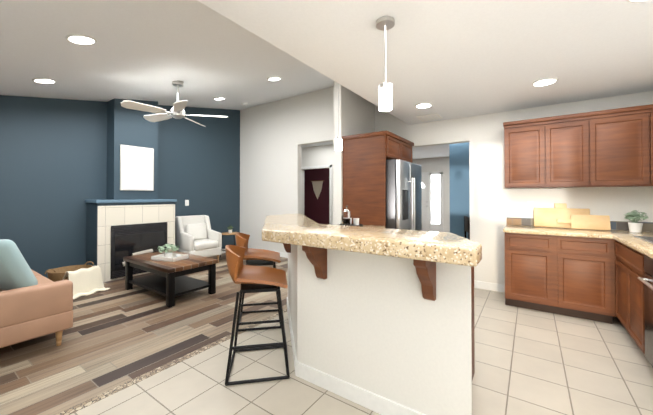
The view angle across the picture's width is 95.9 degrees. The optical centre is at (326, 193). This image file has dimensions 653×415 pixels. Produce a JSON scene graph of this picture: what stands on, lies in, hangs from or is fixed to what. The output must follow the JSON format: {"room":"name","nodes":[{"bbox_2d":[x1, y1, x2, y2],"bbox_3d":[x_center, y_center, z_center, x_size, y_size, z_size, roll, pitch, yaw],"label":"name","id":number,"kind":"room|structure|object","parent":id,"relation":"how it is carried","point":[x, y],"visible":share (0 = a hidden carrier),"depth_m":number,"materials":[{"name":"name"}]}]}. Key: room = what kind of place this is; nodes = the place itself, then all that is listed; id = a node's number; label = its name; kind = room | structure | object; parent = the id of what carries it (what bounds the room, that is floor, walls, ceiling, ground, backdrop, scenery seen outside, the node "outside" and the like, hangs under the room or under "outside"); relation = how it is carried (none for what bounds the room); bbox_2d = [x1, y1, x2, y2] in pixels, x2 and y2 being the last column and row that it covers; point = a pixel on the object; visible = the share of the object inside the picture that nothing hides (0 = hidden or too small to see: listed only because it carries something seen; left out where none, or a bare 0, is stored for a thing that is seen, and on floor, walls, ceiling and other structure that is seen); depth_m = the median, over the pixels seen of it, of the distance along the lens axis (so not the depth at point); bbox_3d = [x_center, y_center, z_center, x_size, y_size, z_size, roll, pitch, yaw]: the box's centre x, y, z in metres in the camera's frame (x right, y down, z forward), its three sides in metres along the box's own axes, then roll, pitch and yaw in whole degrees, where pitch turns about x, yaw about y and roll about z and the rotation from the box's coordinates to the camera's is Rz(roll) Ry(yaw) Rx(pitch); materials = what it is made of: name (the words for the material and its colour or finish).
{"room":"kitchen","nodes":[
{"label":"kitchen","id":0,"kind":"room"},
{"bbox_2d":[0,95,239,277],"bbox_3d":[-3.676,-0.412,4.899,0.120,3.500,5.420,0,-1,35],"label":"wall","id":1,"kind":"structure","parent":0,"point":[53,164],"depth_m":4.54,"materials":[{"name":"blue paint"}]},
{"bbox_2d":[107,98,157,198],"bbox_3d":[-3.317,-0.932,5.062,0.290,2.057,0.670,0,-1,35],"label":"wall","id":2,"kind":"structure","parent":0,"point":[129,127],"depth_m":4.85,"materials":[{"name":"blue paint"}]},
{"bbox_2d":[120,145,153,190],"bbox_3d":[-3.182,-0.422,4.964,0.031,0.740,0.510,0,-1,35],"label":"framed canvas","id":3,"kind":"object","parent":2,"relation":"attached to","point":[136,168],"visible":0.98,"depth_m":4.94},
{"bbox_2d":[0,253,287,414],"bbox_3d":[-2.266,1.359,3.906,3.550,0.060,5.420,0,-1,35],"label":"floor","id":4,"kind":"structure","parent":0,"point":[116,334],"depth_m":2.64,"materials":[{"name":"brown wood"}]},
{"bbox_2d":[0,239,72,347],"bbox_3d":[-3.297,0.836,2.782,2.000,0.964,0.930,0,-1,35],"label":"sofa","id":5,"kind":"object","parent":4,"relation":"on","point":[33,304],"visible":1,"depth_m":2.41,"materials":[{"name":"orange leather"}]},
{"bbox_2d":[45,261,109,298],"bbox_3d":[-3.407,1.159,4.010,0.736,0.354,0.613,0,-1,35],"label":"basket","id":6,"kind":"object","parent":4,"relation":"on","point":[85,279],"visible":0.85,"depth_m":3.95,"materials":[{"name":"white fabric"}]},
{"bbox_2d":[85,199,176,281],"bbox_3d":[-3.229,0.718,4.962,0.525,1.240,1.210,0,-1,35],"label":"fireplace","id":7,"kind":"object","parent":4,"relation":"on","point":[117,230],"visible":0.71,"depth_m":4.64,"materials":[{"name":"tile"}]},
{"bbox_2d":[123,250,217,306],"bbox_3d":[-2.138,1.105,4.014,1.220,0.450,0.660,0,-1,35],"label":"coffee table","id":8,"kind":"object","parent":4,"relation":"on","point":[170,281],"visible":0.92,"depth_m":3.84,"materials":[{"name":"black wood"}]},
{"bbox_2d":[151,243,188,261],"bbox_3d":[-2.095,0.774,3.958,0.380,0.208,0.274,0,-1,20],"label":"potted plant","id":9,"kind":"object","parent":8,"relation":"on","point":[168,256],"visible":1,"depth_m":3.92,"materials":[{"name":"green plant"}]},
{"bbox_2d":[175,215,221,262],"bbox_3d":[-2.494,0.892,5.738,0.727,0.907,0.630,0,-1,41],"label":"armchair","id":10,"kind":"object","parent":4,"relation":"on","point":[196,235],"visible":0.85,"depth_m":5.66,"materials":[{"name":"white fabric"}]},
{"bbox_2d":[220,232,235,256],"bbox_3d":[-2.065,1.096,6.337,0.395,0.501,0.381,0,-1,35],"label":"side table","id":11,"kind":"object","parent":4,"relation":"on","point":[227,233],"visible":0.6,"depth_m":6.25,"materials":[{"name":"brown wood"}]},
{"bbox_2d":[235,232,280,330],"bbox_3d":[-0.705,0.860,3.069,0.470,0.919,0.461,0,-1,-10],"label":"bar stool","id":12,"kind":"object","parent":4,"relation":"on","point":[256,257],"visible":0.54,"depth_m":2.99,"materials":[{"name":"leather"}]},
{"bbox_2d":[0,0,333,109],"bbox_3d":[-1.895,-1.602,3.749,4.370,1.173,5.540,0,-1,35],"label":"ceiling","id":13,"kind":"structure","parent":0,"point":[148,50],"depth_m":3.11,"materials":[{"name":"white paint"}]},
{"bbox_2d":[32,78,55,83],"bbox_3d":[-3.356,-1.345,3.507,0.214,0.059,0.210,0,-1,35],"label":"recessed light","id":14,"kind":"object","parent":13,"relation":"in","point":[44,80],"visible":0.88,"depth_m":3.49,"materials":[{"name":"white"}]},
{"bbox_2d":[65,34,96,44],"bbox_3d":[-2.127,-1.338,2.559,0.214,0.059,0.210,0,-1,35],"label":"recessed light","id":15,"kind":"object","parent":13,"relation":"in","point":[80,39],"visible":0.98,"depth_m":2.54,"materials":[{"name":"white"}]},
{"bbox_2d":[121,81,227,126],"bbox_3d":[-2.143,-1.327,4.158,1.290,0.530,1.282,0,-1,35],"label":"ceiling fan","id":16,"kind":"object","parent":13,"relation":"hanging from","point":[177,111],"visible":0.96,"depth_m":4.08,"materials":[{"name":"silver metal"}]},
{"bbox_2d":[213,97,224,99],"bbox_3d":[-2.014,-1.788,5.537,0.214,0.059,0.210,0,-1,35],"label":"recessed light","id":17,"kind":"object","parent":13,"relation":"in","point":[219,98],"visible":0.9,"depth_m":5.51,"materials":[{"name":"white"}]},
{"bbox_2d":[267,77,280,80],"bbox_3d":[-0.805,-1.772,4.542,0.214,0.059,0.210,0,-1,35],"label":"recessed light","id":18,"kind":"object","parent":13,"relation":"in","point":[274,78],"visible":0.9,"depth_m":4.53,"materials":[{"name":"white"}]},
{"bbox_2d":[335,83,341,150],"bbox_3d":[0.149,-1.143,3.631,0.120,1.218,0.120,0,-1,35],"label":"pendant light","id":19,"kind":"object","parent":13,"relation":"hanging from","point":[338,142],"visible":0.67,"depth_m":3.60,"materials":[{"name":"silver metal"}]},
{"bbox_2d":[56,309,286,414],"bbox_3d":[-0.778,1.349,2.876,0.070,0.060,5.420,0,-1,35],"label":"floor","id":20,"kind":"structure","parent":0,"point":[82,405],"depth_m":2.14,"materials":[{"name":"white tile"}]},
{"bbox_2d":[197,0,413,124],"bbox_3d":[-0.139,-1.654,2.534,0.100,1.060,5.300,0,-1,35],"label":"wall","id":21,"kind":"structure","parent":0,"point":[235,16],"depth_m":2.26,"materials":[{"name":"white paint"}]},
{"bbox_2d":[304,168,328,223],"bbox_3d":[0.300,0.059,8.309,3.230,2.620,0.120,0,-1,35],"label":"door","id":22,"kind":"structure","parent":0,"point":[316,210],"depth_m":8.63,"materials":[{"name":"brown wood"}]},
{"bbox_2d":[311,181,322,199],"bbox_3d":[-0.265,-0.102,8.611,0.480,0.548,0.016,0,-1,35],"label":"art","id":23,"kind":"object","parent":22,"relation":"attached to","point":[317,187],"visible":0.93,"depth_m":8.61,"materials":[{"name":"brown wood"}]},
{"bbox_2d":[301,144,332,224],"bbox_3d":[-0.091,0.054,7.727,3.250,2.620,0.120,0,-1,35],"label":"wall","id":24,"kind":"structure","parent":0,"point":[317,155],"depth_m":7.77,"materials":[{"name":"white paint"}]},
{"bbox_2d":[301,165,331,224],"bbox_3d":[-0.302,0.314,7.789,1.070,2.100,0.014,0,-1,35],"label":"door frame","id":25,"kind":"structure","parent":24,"relation":"attached to","point":[330,187],"depth_m":7.52,"materials":[{"name":"white wood"}]},
{"bbox_2d":[334,81,374,224],"bbox_3d":[0.472,-0.414,4.654,0.120,3.500,1.100,0,-1,35],"label":"wall","id":26,"kind":"structure","parent":0,"point":[356,114],"depth_m":4.25,"materials":[{"name":"white paint"}]},
{"bbox_2d":[70,288,652,414],"bbox_3d":[0.768,1.339,1.806,3.690,0.060,5.420,0,-1,35],"label":"floor","id":27,"kind":"structure","parent":0,"point":[531,362],"depth_m":2.10,"materials":[{"name":"beige tile"}]},
{"bbox_2d":[225,245,289,385],"bbox_3d":[-0.531,0.852,2.268,0.470,0.919,0.461,0,-1,-10],"label":"bar stool","id":28,"kind":"object","parent":27,"relation":"on","point":[249,278],"visible":1,"depth_m":2.13,"materials":[{"name":"leather"}]},
{"bbox_2d":[268,241,474,414],"bbox_3d":[0.165,0.821,2.537,2.129,0.990,1.089,0,-1,35],"label":"kitchen island","id":29,"kind":"object","parent":27,"relation":"on","point":[381,320],"depth_m":1.76,"materials":[{"name":"paint"}]},
{"bbox_2d":[262,213,481,268],"bbox_3d":[0.150,0.287,2.591,2.330,0.080,1.652,0,-1,35],"label":"countertop","id":30,"kind":"structure","parent":29,"relation":"on","point":[443,248],"depth_m":1.63,"materials":[{"name":"beige stone"}]},
{"bbox_2d":[339,205,362,226],"bbox_3d":[0.308,0.283,3.778,0.308,0.267,0.325,0,-1,35],"label":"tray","id":31,"kind":"object","parent":30,"relation":"on","point":[346,219],"visible":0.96,"depth_m":3.73,"materials":[{"name":"black metal"}]},
{"bbox_2d":[342,130,413,227],"bbox_3d":[0.807,0.261,4.422,0.682,2.145,1.080,0,-1,35],"label":"tall cabinet","id":32,"kind":"object","parent":27,"relation":"on","point":[366,156],"visible":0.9,"depth_m":3.99,"materials":[{"name":"brown wood"}]},
{"bbox_2d":[386,159,421,230],"bbox_3d":[0.903,0.445,4.366,0.847,1.775,0.930,0,-1,35],"label":"refrigerator","id":33,"kind":"object","parent":27,"relation":"on","point":[403,196],"visible":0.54,"depth_m":3.89,"materials":[{"name":"metal"}]},
{"bbox_2d":[505,233,552,312],"bbox_3d":[2.447,0.891,3.563,0.465,0.870,0.620,0,-1,35],"label":"base cabinet","id":34,"kind":"object","parent":27,"relation":"on","point":[528,257],"depth_m":3.32,"materials":[{"name":"brown wood"}]},
{"bbox_2d":[503,225,610,238],"bbox_3d":[2.619,0.435,3.437,0.926,0.040,0.635,0,-1,35],"label":"countertop","id":35,"kind":"structure","parent":34,"relation":"on","point":[588,233],"depth_m":3.28,"materials":[{"name":"stone"}]},
{"bbox_2d":[534,203,610,229],"bbox_3d":[2.910,0.266,3.530,0.700,0.295,0.135,0,-1,35],"label":"cutting boards","id":36,"kind":"object","parent":35,"relation":"on","point":[560,215],"visible":0.98,"depth_m":3.54,"materials":[{"name":"beige wood"}]},
{"bbox_2d":[553,235,612,323],"bbox_3d":[2.829,0.888,3.298,0.465,0.870,0.620,0,-1,35],"label":"base cabinet","id":37,"kind":"object","parent":27,"relation":"on","point":[601,280],"depth_m":3.05,"materials":[{"name":"brown wood"}]},
{"bbox_2d":[613,239,640,348],"bbox_3d":[2.859,0.880,2.366,0.639,0.870,0.919,0,-1,35],"label":"base cabinet","id":38,"kind":"object","parent":27,"relation":"on","point":[626,260],"depth_m":2.53,"materials":[{"name":"brown wood"}]},
{"bbox_2d":[603,230,652,258],"bbox_3d":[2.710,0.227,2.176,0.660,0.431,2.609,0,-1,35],"label":"countertop","id":39,"kind":"structure","parent":38,"relation":"on","point":[642,242],"depth_m":2.61,"materials":[{"name":"stone"}]},
{"bbox_2d":[624,210,647,232],"bbox_3d":[3.306,0.295,3.153,0.188,0.233,0.196,0,-1,35],"label":"potted plant","id":40,"kind":"object","parent":39,"relation":"on","point":[633,225],"visible":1,"depth_m":3.13,"materials":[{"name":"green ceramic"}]},
{"bbox_2d":[641,253,652,366],"bbox_3d":[2.420,0.874,1.733,0.639,0.870,0.622,0,-1,35],"label":"dishwasher","id":41,"kind":"object","parent":27,"relation":"on","point":[646,262],"depth_m":2.10,"materials":[{"name":"silver metal"}]},
{"bbox_2d":[301,141,448,158],"bbox_3d":[2.083,-1.304,7.938,6.800,0.100,5.880,0,-1,35],"label":"ceiling","id":42,"kind":"structure","parent":0,"point":[436,151],"depth_m":8.53,"materials":[{"name":"white paint"}]},
{"bbox_2d":[413,157,449,231],"bbox_3d":[3.718,0.076,10.198,6.700,2.620,0.120,0,-1,35],"label":"wall","id":43,"kind":"structure","parent":0,"point":[434,164],"depth_m":9.95,"materials":[{"name":"white paint"}]},
{"bbox_2d":[421,171,443,231],"bbox_3d":[3.319,0.318,10.331,1.470,2.140,0.108,0,-1,35],"label":"front door","id":44,"kind":"structure","parent":43,"relation":"in","point":[432,203],"depth_m":10.15,"materials":[{"name":"white"}]},
{"bbox_2d":[218,0,652,123],"bbox_3d":[1.061,-1.182,1.699,2.820,0.100,5.300,0,-1,35],"label":"ceiling","id":45,"kind":"structure","parent":0,"point":[450,59],"depth_m":2.26,"materials":[{"name":"white paint"}]},
{"bbox_2d":[376,16,394,111],"bbox_3d":[0.386,-0.840,1.932,0.120,0.580,0.120,0,-1,35],"label":"pendant light","id":46,"kind":"object","parent":45,"relation":"hanging from","point":[385,23],"visible":1,"depth_m":1.90,"materials":[{"name":"silver metal"}]},
{"bbox_2d":[415,102,432,108],"bbox_3d":[1.221,-1.109,3.704,0.214,0.024,0.214,0,-1,35],"label":"recessed light","id":47,"kind":"object","parent":45,"relation":"in","point":[423,105],"visible":0.92,"depth_m":3.68,"materials":[{"name":"white"}]},
{"bbox_2d":[416,113,441,120],"bbox_3d":[1.486,-1.100,4.262,0.300,0.015,0.300,0,-1,35],"label":"ceiling vent","id":48,"kind":"object","parent":45,"relation":"in","point":[429,117],"visible":0.98,"depth_m":4.24,"materials":[{"name":"white metal"}]},
{"bbox_2d":[532,77,557,86],"bbox_3d":[2.179,-1.116,2.944,0.214,0.024,0.214,0,-1,35],"label":"recessed light","id":49,"kind":"object","parent":45,"relation":"in","point":[544,81],"visible":0.98,"depth_m":2.91,"materials":[{"name":"white"}]},
{"bbox_2d":[627,0,647,2],"bbox_3d":[1.801,-1.128,1.624,0.214,0.024,0.214,0,-1,35],"label":"recessed light","id":50,"kind":"object","parent":45,"relation":"in","point":[634,1],"visible":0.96,"depth_m":1.71,"materials":[{"name":"white"}]},
{"bbox_2d":[240,86,652,284],"bbox_3d":[0.857,-0.410,5.130,7.310,3.500,0.120,0,-1,35],"label":"wall","id":51,"kind":"structure","parent":0,"point":[275,136],"depth_m":4.31,"materials":[{"name":"white paint"}]},
{"bbox_2d":[503,118,542,187],"bbox_3d":[2.492,-0.483,3.715,0.410,0.820,0.340,0,-1,35],"label":"upper cabinet","id":52,"kind":"object","parent":51,"relation":"attached to","point":[523,139],"depth_m":3.58,"materials":[{"name":"brown wood"}]},
{"bbox_2d":[527,201,533,209],"bbox_3d":[2.641,0.158,3.810,0.072,0.116,0.007,0,-1,35],"label":"outlet","id":53,"kind":"object","parent":51,"relation":"attached to","point":[530,205],"visible":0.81,"depth_m":3.81,"materials":[{"name":"plastic"}]},
{"bbox_2d":[543,112,586,187],"bbox_3d":[2.821,-0.485,3.487,0.390,0.820,0.340,0,-1,35],"label":"upper cabinet","id":54,"kind":"object","parent":51,"relation":"attached to","point":[564,136],"depth_m":3.35,"materials":[{"name":"brown wood"}]},
{"bbox_2d":[507,217,652,231],"bbox_3d":[3.057,0.364,3.514,1.555,0.099,0.013,0,-1,35],"label":"backsplash","id":55,"kind":"structure","parent":51,"relation":"attached to","point":[623,225],"depth_m":3.35,"materials":[{"name":"stone"}]},
{"bbox_2d":[587,105,646,186],"bbox_3d":[3.170,-0.487,3.245,0.460,0.820,0.340,0,-1,35],"label":"upper cabinet","id":56,"kind":"object","parent":51,"relation":"attached to","point":[609,148],"depth_m":3.11,"materials":[{"name":"brown wood"}]},
{"bbox_2d":[647,104,652,186],"bbox_3d":[3.495,-0.490,3.020,0.330,0.820,0.340,0,-1,35],"label":"upper cabinet","id":57,"kind":"object","parent":51,"relation":"attached to","point":[649,107],"depth_m":2.98,"materials":[{"name":"brown wood"}]},
{"bbox_2d":[449,142,469,238],"bbox_3d":[3.625,0.038,6.006,2.080,2.620,0.120,0,-1,35],"label":"wall","id":58,"kind":"structure","parent":0,"point":[459,182],"depth_m":6.44,"materials":[{"name":"blue paint"}]},
{"bbox_3d":[2.049,1.395,7.863,6.800,0.060,6.000,0,-1,35],"label":"floor","id":59,"kind":"structure","parent":0,"visible":0},
{"bbox_3d":[2.685,1.336,5.356,1.700,0.012,1.920,0,-1,35],"label":"dining rug","id":60,"kind":"object","parent":59,"relation":"on","visible":0},
{"bbox_2d":[464,216,469,239],"bbox_3d":[2.402,0.877,5.496,0.456,0.900,0.456,0,-1,15],"label":"dining chair","id":61,"kind":"object","parent":60,"relation":"on","point":[466,224],"visible":0.4,"depth_m":5.41,"materials":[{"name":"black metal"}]},
{"bbox_3d":[-2.179,-0.451,0.639,7.190,3.500,0.120,0,-1,35],"label":"wall","id":62,"kind":"structure","parent":0,"visible":0},
{"bbox_2d":[248,247,287,257],"bbox_3d":[-1.343,1.303,6.557,1.810,0.100,0.012,0,-1,35],"label":"baseboard","id":63,"kind":"structure","parent":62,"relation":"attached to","point":[282,254],"depth_m":6.25,"materials":[{"name":"white wood"}]},
{"bbox_2d":[474,280,504,291],"bbox_3d":[2.233,1.280,4.081,0.450,0.100,0.012,0,-1,35],"label":"baseboard","id":64,"kind":"structure","parent":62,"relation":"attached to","point":[490,286],"depth_m":4.06,"materials":[{"name":"white wood"}]}
]}

